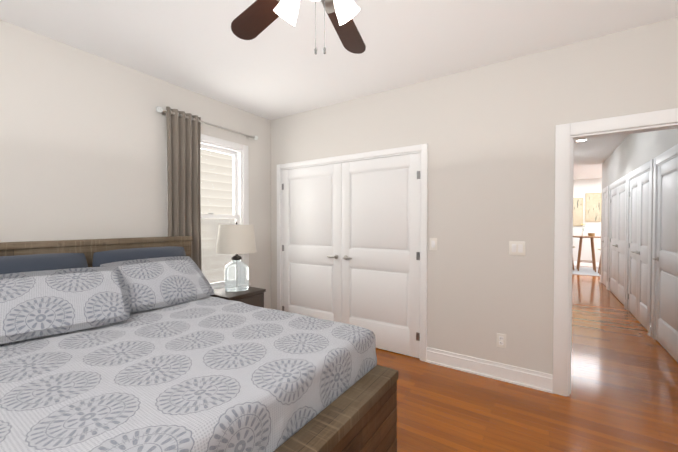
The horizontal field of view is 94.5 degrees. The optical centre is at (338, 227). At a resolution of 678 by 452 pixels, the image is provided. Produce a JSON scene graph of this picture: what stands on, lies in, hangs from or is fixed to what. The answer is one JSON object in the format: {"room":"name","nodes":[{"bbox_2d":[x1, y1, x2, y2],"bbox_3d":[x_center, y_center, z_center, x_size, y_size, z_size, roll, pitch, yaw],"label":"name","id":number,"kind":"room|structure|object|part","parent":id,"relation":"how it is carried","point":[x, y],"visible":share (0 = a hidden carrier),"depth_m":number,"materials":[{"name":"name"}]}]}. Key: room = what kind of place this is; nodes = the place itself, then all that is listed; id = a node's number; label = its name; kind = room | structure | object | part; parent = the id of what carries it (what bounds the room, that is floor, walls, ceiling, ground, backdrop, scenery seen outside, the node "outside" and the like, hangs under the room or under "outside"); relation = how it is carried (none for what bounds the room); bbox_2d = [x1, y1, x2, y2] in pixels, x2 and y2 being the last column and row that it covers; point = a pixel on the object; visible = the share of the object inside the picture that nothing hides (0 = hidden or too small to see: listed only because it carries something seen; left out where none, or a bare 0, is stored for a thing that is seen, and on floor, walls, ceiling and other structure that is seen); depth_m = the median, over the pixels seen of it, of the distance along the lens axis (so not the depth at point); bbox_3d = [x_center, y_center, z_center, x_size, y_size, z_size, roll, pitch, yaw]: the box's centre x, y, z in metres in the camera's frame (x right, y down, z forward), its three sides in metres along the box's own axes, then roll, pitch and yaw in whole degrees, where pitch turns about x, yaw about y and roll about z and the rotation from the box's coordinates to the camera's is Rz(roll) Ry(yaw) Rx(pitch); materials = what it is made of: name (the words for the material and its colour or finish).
{"room":"bedroom","nodes":[
{"label":"bedroom","id":0,"kind":"room"},
{"bbox_2d":[0,20,270,308],"bbox_3d":[-2.148,-0.053,2.561,0.120,2.775,4.464,1,1,33],"label":"wall","id":1,"kind":"structure","parent":0,"point":[83,144],"depth_m":2.60,"materials":[{"name":"white paint"}]},
{"bbox_2d":[156,106,257,270],"bbox_3d":[-1.395,0.050,3.499,0.103,2.460,1.248,1,1,33],"label":"curtain","id":2,"kind":"object","parent":1,"relation":"hanging from","point":[183,128],"visible":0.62,"depth_m":3.16,"materials":[{"name":"beige fabric"}]},
{"bbox_3d":[-1.396,-1.135,3.481,0.100,0.056,1.248,1,1,33],"label":"rod","id":3,"kind":"part","parent":2,"relation":"part of","materials":[{"name":"silver metal"}]},
{"bbox_2d":[166,130,250,289],"bbox_3d":[-1.468,-0.108,3.560,0.150,1.833,1.050,1,1,33],"label":"window","id":4,"kind":"structure","parent":1,"relation":"in","point":[238,152],"depth_m":3.81,"materials":[{"name":"white paint"}]},
{"bbox_2d":[0,0,677,179],"bbox_3d":[3.735,-1.499,4.388,8.300,0.060,14.400,1,1,33],"label":"ceiling","id":5,"kind":"structure","parent":0,"point":[278,67],"depth_m":2.39,"materials":[{"name":"white paint"}]},
{"bbox_2d":[231,0,365,53],"bbox_3d":[-0.121,-1.087,1.366,1.109,0.670,1.126,1,1,33],"label":"ceiling fan","id":6,"kind":"object","parent":5,"relation":"hanging from","point":[256,18],"visible":1,"depth_m":1.57,"materials":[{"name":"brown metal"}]},
{"bbox_2d":[271,17,677,374],"bbox_3d":[1.100,-0.060,3.016,4.795,2.775,0.120,1,1,33],"label":"wall","id":7,"kind":"structure","parent":0,"point":[486,134],"depth_m":2.76,"materials":[{"name":"white paint"}]},
{"bbox_2d":[282,163,341,321],"bbox_3d":[-0.371,0.271,3.918,0.940,2.069,0.087,1,1,33],"label":"closet door","id":8,"kind":"structure","parent":7,"relation":"in","point":[311,235],"depth_m":3.90,"materials":[{"name":"white paint"}]},
{"bbox_2d":[341,153,419,357],"bbox_3d":[0.415,0.279,3.398,0.940,2.069,0.087,1,1,33],"label":"closet door","id":9,"kind":"structure","parent":7,"relation":"in","point":[380,258],"depth_m":3.37,"materials":[{"name":"white paint"}]},
{"bbox_2d":[429,238,436,249],"bbox_3d":[0.921,0.157,3.061,0.075,0.120,0.009,1,1,33],"label":"light switch","id":10,"kind":"object","parent":7,"relation":"attached to","point":[432,243],"visible":1,"depth_m":3.06,"materials":[{"name":"white plastic"}]},
{"bbox_2d":[277,108,677,396],"bbox_3d":[0.928,0.248,3.135,4.128,2.155,0.160,1,1,33],"label":"door frame","id":11,"kind":"structure","parent":7,"relation":"attached to","point":[563,231],"depth_m":2.49,"materials":[{"name":"white paint"}]},
{"bbox_2d":[426,347,552,393],"bbox_3d":[1.299,1.258,2.819,1.033,0.145,0.024,1,1,33],"label":"baseboard","id":12,"kind":"structure","parent":7,"relation":"attached to","point":[533,379],"depth_m":2.77,"materials":[{"name":"white paint"}]},
{"bbox_2d":[496,333,505,347],"bbox_3d":[1.421,0.987,2.743,0.075,0.120,0.009,1,1,33],"label":"outlet","id":13,"kind":"object","parent":7,"relation":"attached to","point":[501,340],"visible":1,"depth_m":2.74,"materials":[{"name":"white plastic"}]},
{"bbox_2d":[509,241,524,255],"bbox_3d":[1.517,0.173,2.667,0.120,0.120,0.009,1,1,33],"label":"light switch","id":14,"kind":"object","parent":7,"relation":"attached to","point":[516,247],"visible":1,"depth_m":2.67,"materials":[{"name":"white plastic"}]},
{"bbox_2d":[376,266,677,451],"bbox_3d":[3.735,1.335,4.432,8.300,0.060,14.400,1,1,33],"label":"floor","id":15,"kind":"structure","parent":0,"point":[622,396],"depth_m":2.43,"materials":[{"name":"brown wood"}]},
{"bbox_2d":[0,236,397,451],"bbox_3d":[-1.180,0.727,1.601,2.353,1.246,2.250,1,1,33],"label":"bed","id":16,"kind":"object","parent":15,"relation":"on","point":[145,344],"visible":1,"depth_m":1.48,"materials":[{"name":"white fabric"}]},
{"bbox_2d":[0,296,376,451],"bbox_3d":[-1.212,0.811,1.593,2.110,0.448,2.028,1,1,33],"label":"quilt","id":17,"kind":"object","parent":16,"relation":"on","point":[196,373],"depth_m":1.30,"materials":[{"name":"white fabric"}]},
{"bbox_2d":[211,286,265,307],"bbox_3d":[-1.118,0.997,3.369,0.475,0.650,0.480,1,1,33],"label":"nightstand","id":18,"kind":"object","parent":15,"relation":"on","point":[253,296],"visible":0.08,"depth_m":3.28,"materials":[{"name":"brown wood"}]},
{"bbox_2d":[216,222,256,291],"bbox_3d":[-1.117,0.299,3.418,0.424,0.740,0.424,1,1,33],"label":"table lamp","id":19,"kind":"object","parent":18,"relation":"on","point":[236,239],"visible":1,"depth_m":3.29,"materials":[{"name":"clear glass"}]},
{"bbox_2d":[572,266,599,275],"bbox_3d":[7.145,1.230,8.949,2.000,0.008,1.900,1,1,33],"label":"rug","id":20,"kind":"object","parent":15,"relation":"on","point":[589,271],"visible":0.29,"depth_m":8.85,"materials":[{"name":"white fabric"}]},
{"bbox_2d":[573,224,600,271],"bbox_3d":[7.059,0.547,8.935,0.670,1.342,0.670,1,1,33],"label":"bar table","id":21,"kind":"object","parent":20,"relation":"on","point":[591,236],"visible":0.98,"depth_m":8.88,"materials":[{"name":"brown wood"}]},
{"bbox_2d":[598,248,600,274],"bbox_3d":[7.064,0.887,8.278,0.360,0.684,0.360,1,1,33],"label":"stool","id":22,"kind":"object","parent":20,"relation":"on","point":[599,268],"visible":0.12,"depth_m":8.41,"materials":[{"name":"brown wood"}]},
{"bbox_2d":[573,178,601,261],"bbox_3d":[7.868,-0.170,10.020,7.000,2.775,0.120,1,1,33],"label":"wall","id":23,"kind":"structure","parent":0,"point":[581,187],"depth_m":9.95,"materials":[{"name":"white paint"}]},
{"bbox_2d":[573,198,582,225],"bbox_3d":[7.608,-0.514,10.093,0.400,0.900,0.031,1,1,33],"label":"art","id":24,"kind":"object","parent":23,"relation":"attached to","point":[577,211],"visible":0.54,"depth_m":10.04,"materials":[{"name":"beige paper"}]},
{"bbox_2d":[573,261,598,266],"bbox_3d":[7.829,1.146,9.980,7.000,0.145,0.024,1,1,33],"label":"baseboard","id":25,"kind":"structure","parent":23,"relation":"attached to","point":[575,262],"depth_m":9.96,"materials":[{"name":"white paint"}]},
{"bbox_2d":[585,193,601,221],"bbox_3d":[7.992,-0.650,9.837,0.400,0.900,0.031,1,1,33],"label":"art","id":26,"kind":"object","parent":23,"relation":"attached to","point":[592,207],"visible":0.82,"depth_m":9.83,"materials":[{"name":"beige paper"}]},
{"bbox_2d":[600,128,677,334],"bbox_3d":[4.475,-0.086,4.695,0.120,2.775,6.406,1,1,33],"label":"wall","id":27,"kind":"structure","parent":0,"point":[630,153],"depth_m":4.64,"materials":[{"name":"white paint"}]},
{"bbox_2d":[601,192,606,285],"bbox_3d":[5.847,0.242,6.890,0.087,2.034,0.594,1,1,33],"label":"hall door","id":28,"kind":"structure","parent":27,"relation":"in","point":[604,241],"depth_m":6.93,"materials":[{"name":"white paint"}]},
{"bbox_2d":[609,187,617,297],"bbox_3d":[5.285,0.255,6.041,0.087,2.034,0.750,1,1,33],"label":"hall door","id":29,"kind":"structure","parent":27,"relation":"in","point":[613,241],"depth_m":6.02,"materials":[{"name":"white paint"}]},
{"bbox_2d":[614,183,625,304],"bbox_3d":[4.869,0.265,5.413,0.087,2.034,0.750,1,1,33],"label":"hall door","id":30,"kind":"structure","parent":27,"relation":"in","point":[620,245],"depth_m":5.44,"materials":[{"name":"white paint"}]},
{"bbox_2d":[628,176,639,318],"bbox_3d":[4.372,0.277,4.661,0.087,2.034,0.600,1,1,33],"label":"hall door","id":31,"kind":"structure","parent":27,"relation":"in","point":[633,247],"depth_m":4.65,"materials":[{"name":"white paint"}]},
{"bbox_2d":[601,144,677,339],"bbox_3d":[4.647,0.219,4.968,0.130,2.155,5.310,1,1,33],"label":"door frame","id":32,"kind":"structure","parent":27,"relation":"attached to","point":[667,155],"depth_m":3.87,"materials":[{"name":"white paint"}]},
{"bbox_2d":[634,170,650,330],"bbox_3d":[4.039,0.284,4.158,0.087,2.034,0.600,1,1,33],"label":"hall door","id":33,"kind":"structure","parent":27,"relation":"in","point":[643,251],"depth_m":4.17,"materials":[{"name":"white paint"}]},
{"bbox_2d":[652,156,677,361],"bbox_3d":[3.460,0.298,3.284,0.087,2.034,0.954,1,1,33],"label":"hall door","id":34,"kind":"structure","parent":27,"relation":"in","point":[666,336],"depth_m":3.35,"materials":[{"name":"white paint"}]},
{"label":"outside","id":35,"kind":"structure","parent":0,"visible":0},
{"bbox_2d":[200,149,234,282],"bbox_3d":[-1.996,-0.388,4.000,0.020,3.400,3.800,1,1,33],"label":"siding","id":36,"kind":"object","parent":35,"point":[212,162],"depth_m":4.38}
]}

